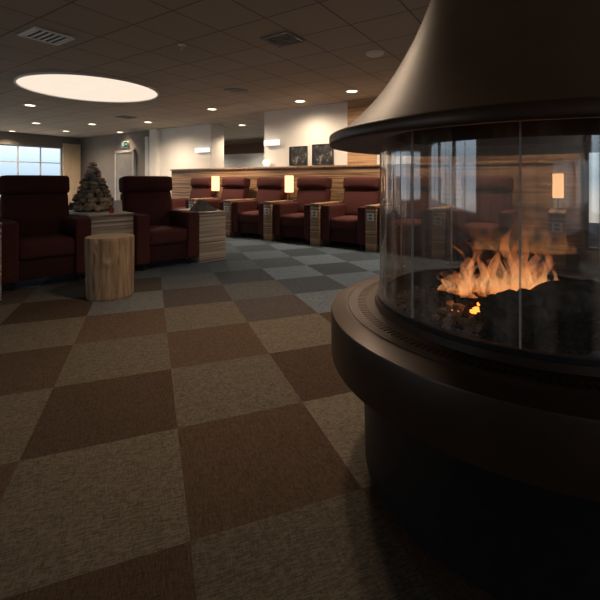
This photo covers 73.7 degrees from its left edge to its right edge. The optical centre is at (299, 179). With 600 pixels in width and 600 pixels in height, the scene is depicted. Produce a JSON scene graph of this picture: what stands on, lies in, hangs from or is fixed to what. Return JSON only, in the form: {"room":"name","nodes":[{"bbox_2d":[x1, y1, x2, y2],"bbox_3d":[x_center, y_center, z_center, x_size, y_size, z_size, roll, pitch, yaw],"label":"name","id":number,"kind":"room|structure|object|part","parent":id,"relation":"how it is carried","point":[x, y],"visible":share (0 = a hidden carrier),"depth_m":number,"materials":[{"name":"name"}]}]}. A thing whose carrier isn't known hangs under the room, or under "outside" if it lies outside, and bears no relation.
{"room":"airport lounge","nodes":[
{"label":"airport lounge","id":0,"kind":"room"},
{"bbox_2d":[0,131,79,175],"bbox_3d":[-10.623,-0.200,11.288,0.201,2.700,19.000,0,0,34],"label":"wall","id":1,"kind":"structure","parent":0,"point":[9,138],"depth_m":13.60,"materials":[{"name":"grey paint"}]},
{"bbox_2d":[0,144,61,175],"bbox_3d":[-9.147,-0.175,13.519,0.060,1.950,2.050,0,0,34],"label":"window","id":2,"kind":"structure","parent":1,"relation":"in","point":[17,161],"depth_m":13.65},
{"bbox_2d":[80,131,148,199],"bbox_3d":[-6.310,-0.200,13.701,4.300,2.700,0.200,0,0,34],"label":"wall","id":3,"kind":"structure","parent":0,"point":[101,150],"depth_m":13.74,"materials":[{"name":"grey paint"}]},
{"bbox_2d":[63,143,80,202],"bbox_3d":[-8.226,-0.105,14.414,0.060,2.390,0.620,0,0,34],"label":"curtain","id":4,"kind":"object","parent":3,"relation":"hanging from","point":[71,152],"visible":0.57,"depth_m":14.45,"materials":[{"name":"fabric"}]},
{"bbox_2d":[121,141,128,147],"bbox_3d":[-5.761,-1.170,13.173,0.380,0.200,0.060,0,0,34],"label":"exit sign","id":5,"kind":"object","parent":3,"relation":"attached to","point":[125,144],"visible":1,"depth_m":13.15,"materials":[{"name":"white paint"}]},
{"bbox_2d":[115,149,135,199],"bbox_3d":[-5.774,0.085,13.153,1.060,2.130,0.118,0,0,34],"label":"door","id":6,"kind":"structure","parent":3,"relation":"in","point":[125,160],"depth_m":13.18,"materials":[{"name":"paint"}]},
{"bbox_2d":[145,136,148,175],"bbox_3d":[-4.750,-0.100,12.481,0.150,2.500,0.100,0,0,34],"label":"trim","id":7,"kind":"structure","parent":3,"relation":"attached to","point":[147,137],"depth_m":12.42,"materials":[{"name":"white paint"}]},
{"bbox_2d":[149,124,223,197],"bbox_3d":[-3.406,-0.200,11.873,2.560,2.700,0.620,0,0,34],"label":"wall","id":8,"kind":"structure","parent":0,"point":[169,148],"depth_m":11.61,"materials":[{"name":"paint"}]},
{"bbox_2d":[195,147,210,152],"bbox_3d":[-2.708,-0.830,11.117,0.550,0.140,0.100,0,0,34],"label":"wall light","id":9,"kind":"object","parent":8,"relation":"attached to","point":[208,149],"visible":1,"depth_m":11.06,"materials":[{"name":"white paint"}]},
{"bbox_2d":[0,0,430,144],"bbox_3d":[-1.387,-1.600,5.131,22.600,0.100,19.600,0,0,34],"label":"ceiling","id":10,"kind":"structure","parent":0,"point":[133,40],"depth_m":5.02,"materials":[{"name":"tile"}]},
{"bbox_2d":[18,26,75,45],"bbox_3d":[-2.723,-1.542,4.306,0.400,0.014,0.400,0,0,34],"label":"ceiling vent","id":11,"kind":"object","parent":10,"relation":"in","point":[35,33],"visible":1,"depth_m":4.29,"materials":[{"name":"metal"}]},
{"bbox_2d":[14,72,158,102],"bbox_3d":[-3.540,-1.534,6.800,2.160,0.029,2.160,0,0,0],"label":"recessed light","id":12,"kind":"object","parent":10,"relation":"in","point":[66,85],"visible":1,"depth_m":6.63,"materials":[{"name":"white paint"}]},
{"bbox_2d":[116,115,136,118],"bbox_3d":[-4.281,-1.542,9.841,0.360,0.014,0.360,0,0,34],"label":"ceiling vent","id":13,"kind":"object","parent":10,"relation":"in","point":[123,116],"visible":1,"depth_m":9.84,"materials":[{"name":"grey plastic"}]},
{"bbox_2d":[224,88,247,93],"bbox_3d":[-1.115,-1.534,6.966,0.420,0.029,0.420,0,0,0],"label":"ceiling vent","id":14,"kind":"object","parent":10,"relation":"in","point":[231,90],"visible":1,"depth_m":6.90,"materials":[{"name":"grey plastic"}]},
{"bbox_2d":[260,31,305,47],"bbox_3d":[-0.187,-1.542,4.397,0.360,0.014,0.360,0,0,34],"label":"ceiling vent","id":15,"kind":"object","parent":10,"relation":"in","point":[285,38],"visible":1,"depth_m":4.38,"materials":[{"name":"grey plastic"}]},
{"bbox_2d":[294,100,305,102],"bbox_3d":[0.000,-1.544,7.848,0.256,0.011,0.256,0,0,0],"label":"recessed light","id":16,"kind":"object","parent":10,"relation":"in","point":[297,101],"visible":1,"depth_m":7.87,"materials":[{"name":"white paint"}]},
{"bbox_2d":[345,89,358,92],"bbox_3d":[0.906,-1.544,6.966,0.256,0.011,0.256,0,0,0],"label":"recessed light","id":17,"kind":"object","parent":10,"relation":"in","point":[350,90],"visible":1,"depth_m":6.96,"materials":[{"name":"white paint"}]},
{"bbox_2d":[366,50,383,57],"bbox_3d":[0.915,-1.532,4.882,0.220,0.034,0.220,0,0,0],"label":"smoke detector","id":18,"kind":"object","parent":10,"relation":"attached to","point":[374,53],"visible":1,"depth_m":4.83,"materials":[{"name":"white paint"}]},
{"bbox_2d":[224,153,263,167],"bbox_3d":[-0.139,0.075,14.034,13.800,2.150,0.201,0,0,34],"label":"wall","id":19,"kind":"structure","parent":0,"point":[251,159],"depth_m":15.26,"materials":[{"name":"paint"}]},
{"bbox_2d":[224,143,263,154],"bbox_3d":[1.093,-0.200,15.016,15.160,2.700,0.202,0,0,34],"label":"wall","id":20,"kind":"structure","parent":0,"point":[254,147],"depth_m":17.22,"materials":[{"name":"brown paint"}]},
{"bbox_2d":[0,223,598,599],"bbox_3d":[-1.387,1.200,5.131,22.600,0.100,19.600,0,0,34],"label":"floor","id":21,"kind":"structure","parent":0,"point":[197,433],"depth_m":1.77,"materials":[{"name":"carpet"}]},
{"bbox_2d":[0,222,1,299],"bbox_3d":[-3.302,0.780,4.092,0.308,0.740,1.016,0,0,-42],"label":"side table","id":22,"kind":"object","parent":21,"relation":"on","point":[0,222],"visible":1,"depth_m":3.82,"materials":[{"name":"brown wood"}]},
{"bbox_2d":[0,175,90,290],"bbox_3d":[-3.019,0.546,4.650,0.859,1.208,0.926,0,0,-42],"label":"armchair","id":23,"kind":"object","parent":21,"relation":"on","point":[40,238],"visible":0.96,"depth_m":4.56,"materials":[{"name":"red fabric"}]},
{"bbox_3d":[-3.239,0.750,4.380,0.169,0.624,0.824,0,0,-42],"label":"armrest","id":24,"kind":"part","parent":23,"relation":"part of","materials":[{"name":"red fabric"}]},
{"bbox_3d":[-2.991,1.100,4.160,0.052,0.100,0.051,0,0,-42],"label":"leg","id":25,"kind":"part","parent":23,"relation":"part of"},
{"bbox_3d":[-3.204,0.430,4.852,0.690,0.552,0.322,0,0,-42],"label":"backrest","id":26,"kind":"part","parent":23,"relation":"part of","materials":[{"name":"red fabric"}]},
{"bbox_2d":[19,233,74,260],"bbox_3d":[-2.934,0.750,4.557,0.540,0.244,0.660,0,0,-42],"label":"seat cushion","id":27,"kind":"object","parent":23,"relation":"on","point":[32,246],"depth_m":4.36,"materials":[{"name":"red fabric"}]},
{"bbox_3d":[-2.998,0.950,4.627,0.540,0.220,0.760,0,0,-42],"label":"seat","id":28,"kind":"part","parent":23,"relation":"part of","materials":[{"name":"red fabric"}]},
{"bbox_3d":[-2.730,0.750,4.845,0.169,0.624,0.824,0,0,-42],"label":"armrest","id":29,"kind":"part","parent":23,"relation":"part of","materials":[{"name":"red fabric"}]},
{"bbox_3d":[-2.533,1.100,4.578,0.052,0.100,0.051,0,0,-42],"label":"leg","id":30,"kind":"part","parent":23,"relation":"part of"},
{"bbox_2d":[69,210,133,274],"bbox_3d":[-2.676,0.780,5.287,0.508,0.740,1.216,0,0,-42],"label":"table","id":31,"kind":"object","parent":21,"relation":"on","point":[102,222],"visible":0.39,"depth_m":4.87,"materials":[{"name":"brown wood"}]},
{"bbox_2d":[69,162,113,211],"bbox_3d":[-2.778,0.083,5.363,0.595,0.650,0.606,0,0,-42],"label":"cairn","id":32,"kind":"object","parent":31,"relation":"on","point":[93,195],"visible":0.96,"depth_m":5.22,"materials":[{"name":"stone"}]},
{"bbox_2d":[113,200,121,211],"bbox_3d":[-2.301,0.332,5.054,0.100,0.148,0.037,0,0,-42],"label":"card","id":33,"kind":"object","parent":31,"relation":"on","point":[117,203],"visible":1,"depth_m":5.05,"materials":[{"name":"paper"}]},
{"bbox_2d":[84,233,133,301],"bbox_3d":[-1.900,0.854,4.005,0.446,0.592,0.456,0,0,0],"label":"stool","id":34,"kind":"object","parent":21,"relation":"on","point":[109,257],"visible":1,"depth_m":3.81,"materials":[{"name":"wood"}]},
{"bbox_2d":[119,176,198,270],"bbox_3d":[-2.011,0.546,5.570,0.859,1.208,0.926,0,0,-42],"label":"armchair","id":35,"kind":"object","parent":21,"relation":"on","point":[161,232],"visible":0.82,"depth_m":5.47,"materials":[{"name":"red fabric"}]},
{"bbox_3d":[-2.231,0.750,5.300,0.169,0.624,0.824,0,0,-42],"label":"armrest","id":36,"kind":"part","parent":35,"relation":"part of","materials":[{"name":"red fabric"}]},
{"bbox_3d":[-2.196,0.430,5.773,0.690,0.552,0.322,0,0,-42],"label":"backrest","id":37,"kind":"part","parent":35,"relation":"part of","materials":[{"name":"red fabric"}]},
{"bbox_3d":[-1.990,0.950,5.548,0.540,0.220,0.760,0,0,-42],"label":"seat","id":38,"kind":"part","parent":35,"relation":"part of","materials":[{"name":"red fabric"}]},
{"bbox_2d":[150,225,186,245],"bbox_3d":[-1.926,0.750,5.477,0.540,0.244,0.660,0,0,-42],"label":"seat cushion","id":39,"kind":"object","parent":35,"relation":"on","point":[160,235],"depth_m":5.27,"materials":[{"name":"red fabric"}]},
{"bbox_3d":[-1.722,0.750,5.765,0.169,0.624,0.824,0,0,-42],"label":"armrest","id":40,"kind":"part","parent":35,"relation":"part of","materials":[{"name":"red fabric"}]},
{"bbox_2d":[172,178,214,208],"bbox_3d":[-2.521,0.546,9.434,0.859,1.208,0.926,0,0,34],"label":"armchair","id":41,"kind":"object","parent":21,"relation":"on","point":[201,187],"visible":0.3,"depth_m":9.51,"materials":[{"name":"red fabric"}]},
{"bbox_3d":[-2.836,0.750,9.582,0.169,0.624,0.824,0,0,34],"label":"armrest","id":42,"kind":"part","parent":41,"relation":"part of","materials":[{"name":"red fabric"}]},
{"bbox_3d":[-2.262,0.750,9.200,0.169,0.624,0.824,0,0,34],"label":"armrest","id":43,"kind":"part","parent":41,"relation":"part of","materials":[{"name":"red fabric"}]},
{"bbox_3d":[-2.369,0.430,9.662,0.690,0.552,0.322,0,0,34],"label":"backrest","id":44,"kind":"part","parent":41,"relation":"part of","materials":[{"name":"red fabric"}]},
{"bbox_2d":[179,208,225,262],"bbox_3d":[-1.507,0.800,5.975,0.428,0.700,0.816,0,0,-42],"label":"side table","id":45,"kind":"object","parent":21,"relation":"on","point":[212,224],"visible":0.52,"depth_m":5.68,"materials":[{"name":"brown wood"}]},
{"bbox_2d":[189,199,216,211],"bbox_3d":[-1.427,0.362,5.886,0.330,0.175,0.252,0,0,-37],"label":"wedge","id":46,"kind":"object","parent":45,"relation":"on","point":[200,205],"visible":1,"depth_m":5.82,"materials":[{"name":"stone"}]},
{"bbox_2d":[188,197,220,208],"bbox_3d":[-2.125,0.780,9.080,0.188,0.740,0.904,0,0,34],"label":"side table","id":47,"kind":"object","parent":21,"relation":"on","point":[193,201],"visible":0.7,"depth_m":8.73,"materials":[{"name":"brown wood"}]},
{"bbox_2d":[212,176,218,197],"bbox_3d":[-1.968,0.160,9.316,0.130,0.500,0.130,0,0,34],"label":"table lamp","id":48,"kind":"object","parent":47,"relation":"on","point":[215,179],"visible":1,"depth_m":9.26,"materials":[{"name":"fabric"}]},
{"bbox_3d":[-1.968,0.080,9.316,0.130,0.340,0.130,0,0,34],"label":"lamp shade","id":49,"kind":"part","parent":48,"relation":"part of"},
{"bbox_2d":[197,177,249,210],"bbox_3d":[-1.647,0.546,8.851,0.859,1.208,0.926,0,0,34],"label":"armchair","id":50,"kind":"object","parent":21,"relation":"on","point":[233,187],"visible":0.3,"depth_m":8.96,"materials":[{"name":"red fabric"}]},
{"bbox_3d":[-1.962,0.750,9.000,0.169,0.624,0.824,0,0,34],"label":"armrest","id":51,"kind":"part","parent":50,"relation":"part of","materials":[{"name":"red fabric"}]},
{"bbox_3d":[-1.388,0.750,8.617,0.169,0.624,0.824,0,0,34],"label":"armrest","id":52,"kind":"part","parent":50,"relation":"part of","materials":[{"name":"red fabric"}]},
{"bbox_3d":[-1.495,0.430,9.079,0.690,0.552,0.322,0,0,34],"label":"backrest","id":53,"kind":"part","parent":50,"relation":"part of","materials":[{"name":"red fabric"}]},
{"bbox_2d":[223,198,255,236],"bbox_3d":[-1.252,0.780,8.498,0.188,0.740,0.904,0,0,34],"label":"side table","id":54,"kind":"object","parent":21,"relation":"on","point":[227,204],"visible":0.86,"depth_m":8.12,"materials":[{"name":"brown wood"}]},
{"bbox_2d":[232,177,286,238],"bbox_3d":[-0.773,0.546,8.269,0.859,1.208,0.926,0,0,34],"label":"armchair","id":55,"kind":"object","parent":21,"relation":"on","point":[247,216],"visible":0.54,"depth_m":8.12,"materials":[{"name":"red fabric"}]},
{"bbox_3d":[-1.089,0.750,8.418,0.169,0.624,0.824,0,0,34],"label":"armrest","id":56,"kind":"part","parent":55,"relation":"part of","materials":[{"name":"red fabric"}]},
{"bbox_2d":[239,211,257,222],"bbox_3d":[-0.843,0.750,8.164,0.540,0.244,0.660,0,0,34],"label":"seat cushion","id":57,"kind":"object","parent":55,"relation":"on","point":[244,216],"depth_m":7.91,"materials":[{"name":"red fabric"}]},
{"bbox_3d":[-0.790,0.950,8.243,0.540,0.220,0.760,0,0,34],"label":"seat","id":58,"kind":"part","parent":55,"relation":"part of","materials":[{"name":"red fabric"}]},
{"bbox_3d":[-0.514,0.750,8.035,0.169,0.624,0.824,0,0,34],"label":"armrest","id":59,"kind":"part","parent":55,"relation":"part of","materials":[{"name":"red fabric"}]},
{"bbox_3d":[-0.621,0.430,8.497,0.690,0.552,0.322,0,0,34],"label":"backrest","id":60,"kind":"part","parent":55,"relation":"part of","materials":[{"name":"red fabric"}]},
{"bbox_2d":[263,200,295,240],"bbox_3d":[-0.378,0.780,7.915,0.188,0.740,0.904,0,0,34],"label":"side table","id":61,"kind":"object","parent":21,"relation":"on","point":[268,205],"visible":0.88,"depth_m":7.55,"materials":[{"name":"brown wood"}]},
{"bbox_2d":[285,176,292,199],"bbox_3d":[-0.221,0.160,8.151,0.130,0.500,0.130,0,0,34],"label":"table lamp","id":62,"kind":"object","parent":61,"relation":"on","point":[288,179],"visible":0.95,"depth_m":8.11,"materials":[{"name":"fabric"}]},
{"bbox_3d":[-0.221,0.080,8.151,0.130,0.340,0.130,0,0,34],"label":"lamp shade","id":63,"kind":"part","parent":62,"relation":"part of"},
{"bbox_2d":[273,177,331,243],"bbox_3d":[0.100,0.546,7.686,0.859,1.208,0.926,0,0,34],"label":"armchair","id":64,"kind":"object","parent":21,"relation":"on","point":[290,219],"visible":0.71,"depth_m":7.57,"materials":[{"name":"red fabric"}]},
{"bbox_3d":[-0.215,0.750,7.835,0.169,0.624,0.824,0,0,34],"label":"armrest","id":65,"kind":"part","parent":64,"relation":"part of","materials":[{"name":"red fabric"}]},
{"bbox_2d":[281,213,303,226],"bbox_3d":[0.030,0.750,7.581,0.540,0.244,0.660,0,0,34],"label":"seat cushion","id":66,"kind":"object","parent":64,"relation":"on","point":[287,219],"depth_m":7.33,"materials":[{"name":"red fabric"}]},
{"bbox_3d":[0.083,0.950,7.660,0.540,0.220,0.760,0,0,34],"label":"seat","id":67,"kind":"part","parent":64,"relation":"part of","materials":[{"name":"red fabric"}]},
{"bbox_3d":[0.359,0.750,7.452,0.169,0.624,0.824,0,0,34],"label":"armrest","id":68,"kind":"part","parent":64,"relation":"part of","materials":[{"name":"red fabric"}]},
{"bbox_3d":[0.252,0.430,7.914,0.690,0.552,0.322,0,0,34],"label":"backrest","id":69,"kind":"part","parent":64,"relation":"part of","materials":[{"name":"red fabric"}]},
{"bbox_2d":[310,201,342,245],"bbox_3d":[0.496,0.780,7.333,0.188,0.740,0.904,0,0,34],"label":"side table","id":70,"kind":"object","parent":21,"relation":"on","point":[315,208],"visible":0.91,"depth_m":6.97,"materials":[{"name":"brown wood"}]},
{"bbox_2d":[321,177,379,249],"bbox_3d":[0.974,0.546,7.104,0.859,1.208,0.926,0,0,34],"label":"armchair","id":71,"kind":"object","parent":21,"relation":"on","point":[344,222],"visible":0.67,"depth_m":6.95,"materials":[{"name":"red fabric"}]},
{"bbox_3d":[0.659,0.750,7.253,0.169,0.624,0.824,0,0,34],"label":"armrest","id":72,"kind":"part","parent":71,"relation":"part of","materials":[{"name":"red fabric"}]},
{"bbox_2d":[330,215,356,230],"bbox_3d":[0.904,0.750,6.999,0.540,0.244,0.660,0,0,34],"label":"seat cushion","id":73,"kind":"object","parent":71,"relation":"on","point":[337,222],"depth_m":6.76,"materials":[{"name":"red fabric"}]},
{"bbox_3d":[0.957,0.950,7.078,0.540,0.220,0.760,0,0,34],"label":"seat","id":74,"kind":"part","parent":71,"relation":"part of","materials":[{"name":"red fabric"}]},
{"bbox_3d":[1.126,0.430,7.332,0.690,0.552,0.322,0,0,34],"label":"backrest","id":75,"kind":"part","parent":71,"relation":"part of","materials":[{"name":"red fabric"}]},
{"bbox_3d":[1.233,0.750,6.870,0.169,0.624,0.824,0,0,34],"label":"armrest","id":76,"kind":"part","parent":71,"relation":"part of","materials":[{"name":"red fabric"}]},
{"bbox_2d":[365,203,395,251],"bbox_3d":[1.369,0.780,6.750,0.188,0.740,0.904,0,0,34],"label":"side table","id":77,"kind":"object","parent":21,"relation":"on","point":[371,211],"visible":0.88,"depth_m":6.39,"materials":[{"name":"brown wood"}]},
{"bbox_3d":[1.124,0.590,6.382,0.110,0.120,0.012,0,0,34],"label":"socket plate","id":78,"kind":"part","parent":77,"relation":"part of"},
{"bbox_2d":[378,177,441,255],"bbox_3d":[1.848,0.546,6.521,0.859,1.208,0.926,0,0,34],"label":"armchair","id":79,"kind":"object","parent":21,"relation":"on","point":[427,194],"visible":0.7,"depth_m":6.37,"materials":[{"name":"red fabric"}]},
{"bbox_3d":[1.532,0.750,6.670,0.169,0.624,0.824,0,0,34],"label":"armrest","id":80,"kind":"part","parent":79,"relation":"part of","materials":[{"name":"red fabric"}]},
{"bbox_2d":[388,218,420,235],"bbox_3d":[1.778,0.750,6.417,0.540,0.244,0.660,0,0,34],"label":"seat cushion","id":81,"kind":"object","parent":79,"relation":"on","point":[393,223],"depth_m":6.19,"materials":[{"name":"red fabric"}]},
{"bbox_3d":[1.831,0.950,6.495,0.540,0.220,0.760,0,0,34],"label":"seat","id":82,"kind":"part","parent":79,"relation":"part of","materials":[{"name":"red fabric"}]},
{"bbox_3d":[2.000,0.430,6.749,0.690,0.552,0.322,0,0,34],"label":"backrest","id":83,"kind":"part","parent":79,"relation":"part of","materials":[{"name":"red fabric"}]},
{"bbox_3d":[2.107,0.750,6.287,0.169,0.624,0.824,0,0,34],"label":"armrest","id":84,"kind":"part","parent":79,"relation":"part of","materials":[{"name":"red fabric"}]},
{"bbox_2d":[431,205,457,259],"bbox_3d":[2.243,0.780,6.168,0.188,0.740,0.904,0,0,34],"label":"side table","id":85,"kind":"object","parent":21,"relation":"on","point":[438,213],"visible":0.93,"depth_m":5.81,"materials":[{"name":"brown wood"}]},
{"bbox_3d":[1.998,0.590,5.800,0.110,0.120,0.012,0,0,34],"label":"socket plate","id":86,"kind":"part","parent":85,"relation":"part of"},
{"bbox_2d":[329,0,599,599],"bbox_3d":[0.886,-0.199,1.610,1.534,2.698,1.534,0,0,10],"label":"fireplace","id":87,"kind":"object","parent":21,"relation":"on","point":[485,452],"visible":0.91,"depth_m":1.13,"materials":[{"name":"black metal"}]},
{"bbox_3d":[0.352,0.154,1.543,0.026,0.640,0.335,0,0,-7],"label":"glass panel","id":88,"kind":"part","parent":87,"relation":"part of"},
{"bbox_2d":[441,323,450,329],"bbox_3d":[0.520,0.525,1.424,0.038,0.024,0.029,0,0,-33],"label":"pebble","id":89,"kind":"object","parent":87,"relation":"in","point":[445,325],"visible":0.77,"depth_m":1.42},
{"bbox_2d":[446,300,453,305],"bbox_3d":[0.638,0.525,1.705,0.041,0.023,0.027,0,0,-41],"label":"pebble","id":90,"kind":"object","parent":87,"relation":"in","point":[450,302],"visible":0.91,"depth_m":1.70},
{"bbox_2d":[448,310,461,320],"bbox_3d":[0.593,0.519,1.530,0.051,0.039,0.064,0,0,33],"label":"pebble","id":91,"kind":"object","parent":87,"relation":"in","point":[454,314],"visible":0.85,"depth_m":1.51,"materials":[{"name":"stone"}]},
{"bbox_2d":[329,0,599,155],"bbox_3d":[0.886,-0.645,1.610,1.534,1.010,1.534,0,0,0],"label":"hood","id":92,"kind":"object","parent":87,"relation":"attached to","point":[476,77],"depth_m":1.20,"materials":[{"name":"brown metal"}]},
{"bbox_2d":[468,316,476,323],"bbox_3d":[0.637,0.522,1.485,0.036,0.031,0.045,0,0,27],"label":"pebble","id":93,"kind":"object","parent":87,"relation":"in","point":[472,319],"visible":0.72,"depth_m":1.48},
{"bbox_2d":[348,273,599,397],"bbox_3d":[0.886,0.519,1.610,1.372,0.008,1.372,0,0,0],"label":"vent grille","id":94,"kind":"object","parent":87,"relation":"attached to","point":[478,373],"depth_m":1.14,"materials":[{"name":"brown metal"}]},
{"bbox_3d":[0.886,0.482,1.610,1.132,0.015,1.132,0,0,0],"label":"glass rail","id":95,"kind":"part","parent":87,"relation":"part of","materials":[{"name":"black metal"}]},
{"bbox_2d":[390,281,599,355],"bbox_3d":[0.887,0.540,1.605,1.056,0.029,1.046,0,0,0],"label":"gravel","id":96,"kind":"object","parent":87,"relation":"in","point":[552,328],"visible":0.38,"depth_m":1.48,"materials":[{"name":"stone"}]},
{"bbox_2d":[432,314,440,320],"bbox_3d":[0.520,0.525,1.529,0.029,0.022,0.034,0,0,-43],"label":"pebble","id":97,"kind":"object","parent":96,"relation":"on","point":[436,317],"visible":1,"depth_m":1.52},
{"bbox_2d":[437,307,448,313],"bbox_3d":[0.572,0.523,1.601,0.044,0.025,0.030,0,0,16],"label":"pebble","id":98,"kind":"object","parent":96,"relation":"on","point":[442,310],"visible":1,"depth_m":1.59,"materials":[{"name":"stone"}]},
{"bbox_2d":[442,317,452,324],"bbox_3d":[0.548,0.523,1.490,0.036,0.026,0.046,0,0,-16],"label":"pebble","id":99,"kind":"object","parent":96,"relation":"on","point":[448,320],"visible":0.94,"depth_m":1.48,"materials":[{"name":"stone"}]},
{"bbox_2d":[451,303,464,311],"bbox_3d":[0.647,0.520,1.636,0.054,0.034,0.046,0,0,8],"label":"pebble","id":100,"kind":"object","parent":96,"relation":"on","point":[455,306],"visible":0.94,"depth_m":1.63,"materials":[{"name":"stone"}]},
{"bbox_2d":[470,323,481,330],"bbox_3d":[0.627,0.524,1.425,0.040,0.024,0.033,0,0,24],"label":"pebble","id":101,"kind":"object","parent":96,"relation":"on","point":[477,327],"visible":1,"depth_m":1.42,"materials":[{"name":"stone"}]},
{"bbox_2d":[448,272,546,298],"bbox_3d":[0.900,0.481,1.821,0.420,0.113,0.119,0,0,7],"label":"log","id":102,"kind":"object","parent":96,"relation":"on","point":[466,284],"visible":0.73,"depth_m":1.79,"materials":[{"name":"brown wood"}]},
{"bbox_2d":[530,279,599,323],"bbox_3d":[1.040,0.468,1.542,0.340,0.159,0.156,0,0,-11],"label":"log","id":103,"kind":"object","parent":96,"relation":"on","point":[563,301],"visible":0.79,"depth_m":1.49,"materials":[{"name":"brown wood"}]},
{"bbox_2d":[478,288,549,337],"bbox_3d":[0.784,0.495,1.479,0.256,0.186,0.197,0,0,4],"label":"rock","id":104,"kind":"object","parent":87,"relation":"in","point":[500,310],"visible":0.91,"depth_m":1.42,"materials":[{"name":"stone"}]},
{"bbox_2d":[446,176,517,264],"bbox_3d":[2.721,0.546,5.939,0.859,1.208,0.926,0,0,34],"label":"armchair","id":105,"kind":"object","parent":21,"relation":"on","point":[486,223],"visible":1,"depth_m":5.76,"materials":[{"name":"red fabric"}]},
{"bbox_3d":[2.406,0.750,6.088,0.169,0.624,0.824,0,0,34],"label":"armrest","id":106,"kind":"part","parent":105,"relation":"part of","materials":[{"name":"red fabric"}]},
{"bbox_2d":[458,222,498,241],"bbox_3d":[2.651,0.750,5.834,0.540,0.244,0.660,0,0,34],"label":"seat cushion","id":107,"kind":"object","parent":105,"relation":"on","point":[467,231],"depth_m":5.60,"materials":[{"name":"red fabric"}]},
{"bbox_3d":[2.704,0.950,5.913,0.540,0.220,0.760,0,0,34],"label":"seat","id":108,"kind":"part","parent":105,"relation":"part of","materials":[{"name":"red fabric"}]},
{"bbox_3d":[2.873,0.430,6.167,0.690,0.552,0.322,0,0,34],"label":"backrest","id":109,"kind":"part","parent":105,"relation":"part of","materials":[{"name":"red fabric"}]},
{"bbox_3d":[2.980,0.750,5.705,0.169,0.624,0.824,0,0,34],"label":"armrest","id":110,"kind":"part","parent":105,"relation":"part of","materials":[{"name":"red fabric"}]},
{"bbox_2d":[548,208,565,272],"bbox_3d":[3.454,0.780,5.361,0.188,0.740,0.904,0,0,34],"label":"side table","id":111,"kind":"object","parent":21,"relation":"on","point":[557,218],"visible":1,"depth_m":5.00,"materials":[{"name":"brown wood"}]},
{"bbox_3d":[3.208,0.590,4.993,0.110,0.120,0.012,0,0,34],"label":"socket plate","id":112,"kind":"part","parent":111,"relation":"part of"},
{"bbox_2d":[554,224,559,230],"bbox_3d":[3.204,0.590,4.987,0.060,0.082,0.005,0,0,34],"label":"socket","id":113,"kind":"object","parent":111,"relation":"attached to","point":[556,225],"depth_m":4.98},
{"bbox_2d":[552,173,563,209],"bbox_3d":[3.611,0.160,5.597,0.130,0.500,0.130,0,0,34],"label":"table lamp","id":114,"kind":"object","parent":111,"relation":"on","point":[557,179],"visible":1,"depth_m":5.55,"materials":[{"name":"fabric"}]},
{"bbox_3d":[3.611,0.080,5.597,0.130,0.340,0.130,0,0,34],"label":"lamp shade","id":115,"kind":"part","parent":114,"relation":"part of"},
{"bbox_2d":[264,102,346,166],"bbox_3d":[0.122,-0.200,8.584,2.120,2.700,0.180,0,0,34],"label":"wall","id":116,"kind":"structure","parent":0,"point":[302,126],"depth_m":8.51,"materials":[{"name":"paint"}]},
{"bbox_2d":[264,139,280,145],"bbox_3d":[-0.622,-0.830,8.910,0.420,0.140,0.100,0,0,34],"label":"wall light","id":117,"kind":"object","parent":116,"relation":"attached to","point":[277,142],"visible":1,"depth_m":8.86,"materials":[{"name":"white paint"}]},
{"bbox_2d":[289,146,307,165],"bbox_3d":[-0.036,-0.515,8.564,0.460,0.410,0.025,0,0,34],"label":"framed photograph","id":118,"kind":"object","parent":116,"relation":"attached to","point":[298,155],"visible":1,"depth_m":8.56},
{"bbox_2d":[312,144,332,164],"bbox_3d":[0.463,-0.525,8.231,0.500,0.430,0.025,0,0,34],"label":"framed photograph","id":119,"kind":"object","parent":116,"relation":"attached to","point":[322,154],"visible":0.83,"depth_m":8.23},
{"bbox_2d":[347,98,376,164],"bbox_3d":[1.256,-0.200,7.834,0.600,2.700,0.250,0,0,34],"label":"wood column","id":120,"kind":"structure","parent":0,"point":[356,108],"depth_m":7.76,"materials":[{"name":"brown wood"}]},
{"bbox_2d":[172,163,579,254],"bbox_3d":[0.312,0.410,8.256,8.960,1.320,0.088,0,0,34],"label":"wall partition","id":121,"kind":"structure","parent":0,"point":[537,201],"depth_m":6.43,"materials":[{"name":"brown wood"}]},
{"bbox_2d":[170,160,579,170],"bbox_3d":[0.297,-0.270,8.251,8.980,0.040,0.123,0,0,34],"label":"trim","id":122,"kind":"structure","parent":121,"relation":"on","point":[546,161],"depth_m":7.11,"materials":[{"name":"brown wood"}]},
{"bbox_2d":[263,159,269,166],"bbox_3d":[-0.752,-0.381,8.932,0.170,0.180,0.170,0,0,34],"label":"globe lamp","id":123,"kind":"object","parent":122,"relation":"on","point":[266,162],"visible":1,"depth_m":8.87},
{"bbox_2d":[516,249,579,259],"bbox_3d":[0.286,1.110,8.216,8.960,0.080,0.010,0,0,34],"label":"baseboard","id":124,"kind":"structure","parent":121,"relation":"attached to","point":[523,252],"depth_m":5.99,"materials":[{"name":"wood"}]},
{"bbox_2d":[377,155,410,163],"bbox_3d":[1.794,-0.200,7.469,0.700,2.700,0.180,0,0,34],"label":"strip","id":125,"kind":"object","parent":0,"point":[388,159],"depth_m":7.39,"materials":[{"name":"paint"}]},
{"bbox_2d":[414,153,579,163],"bbox_3d":[3.109,-0.200,6.593,2.460,2.700,0.180,0,0,34],"label":"wall","id":126,"kind":"structure","parent":0,"point":[576,156],"depth_m":6.48,"materials":[{"name":"brown wood"}]},
{"bbox_2d":[580,153,598,260],"bbox_3d":[6.978,-0.200,4.013,6.840,2.700,0.180,0,0,34],"label":"wall","id":127,"kind":"structure","parent":0,"point":[589,255],"depth_m":5.81,"materials":[{"name":"grey paint"}]},
{"bbox_2d":[585,153,598,251],"bbox_3d":[5.084,-0.160,5.265,2.180,2.380,0.055,0,0,34],"label":"window","id":128,"kind":"structure","parent":127,"relation":"in","point":[587,248],"depth_m":5.83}
]}

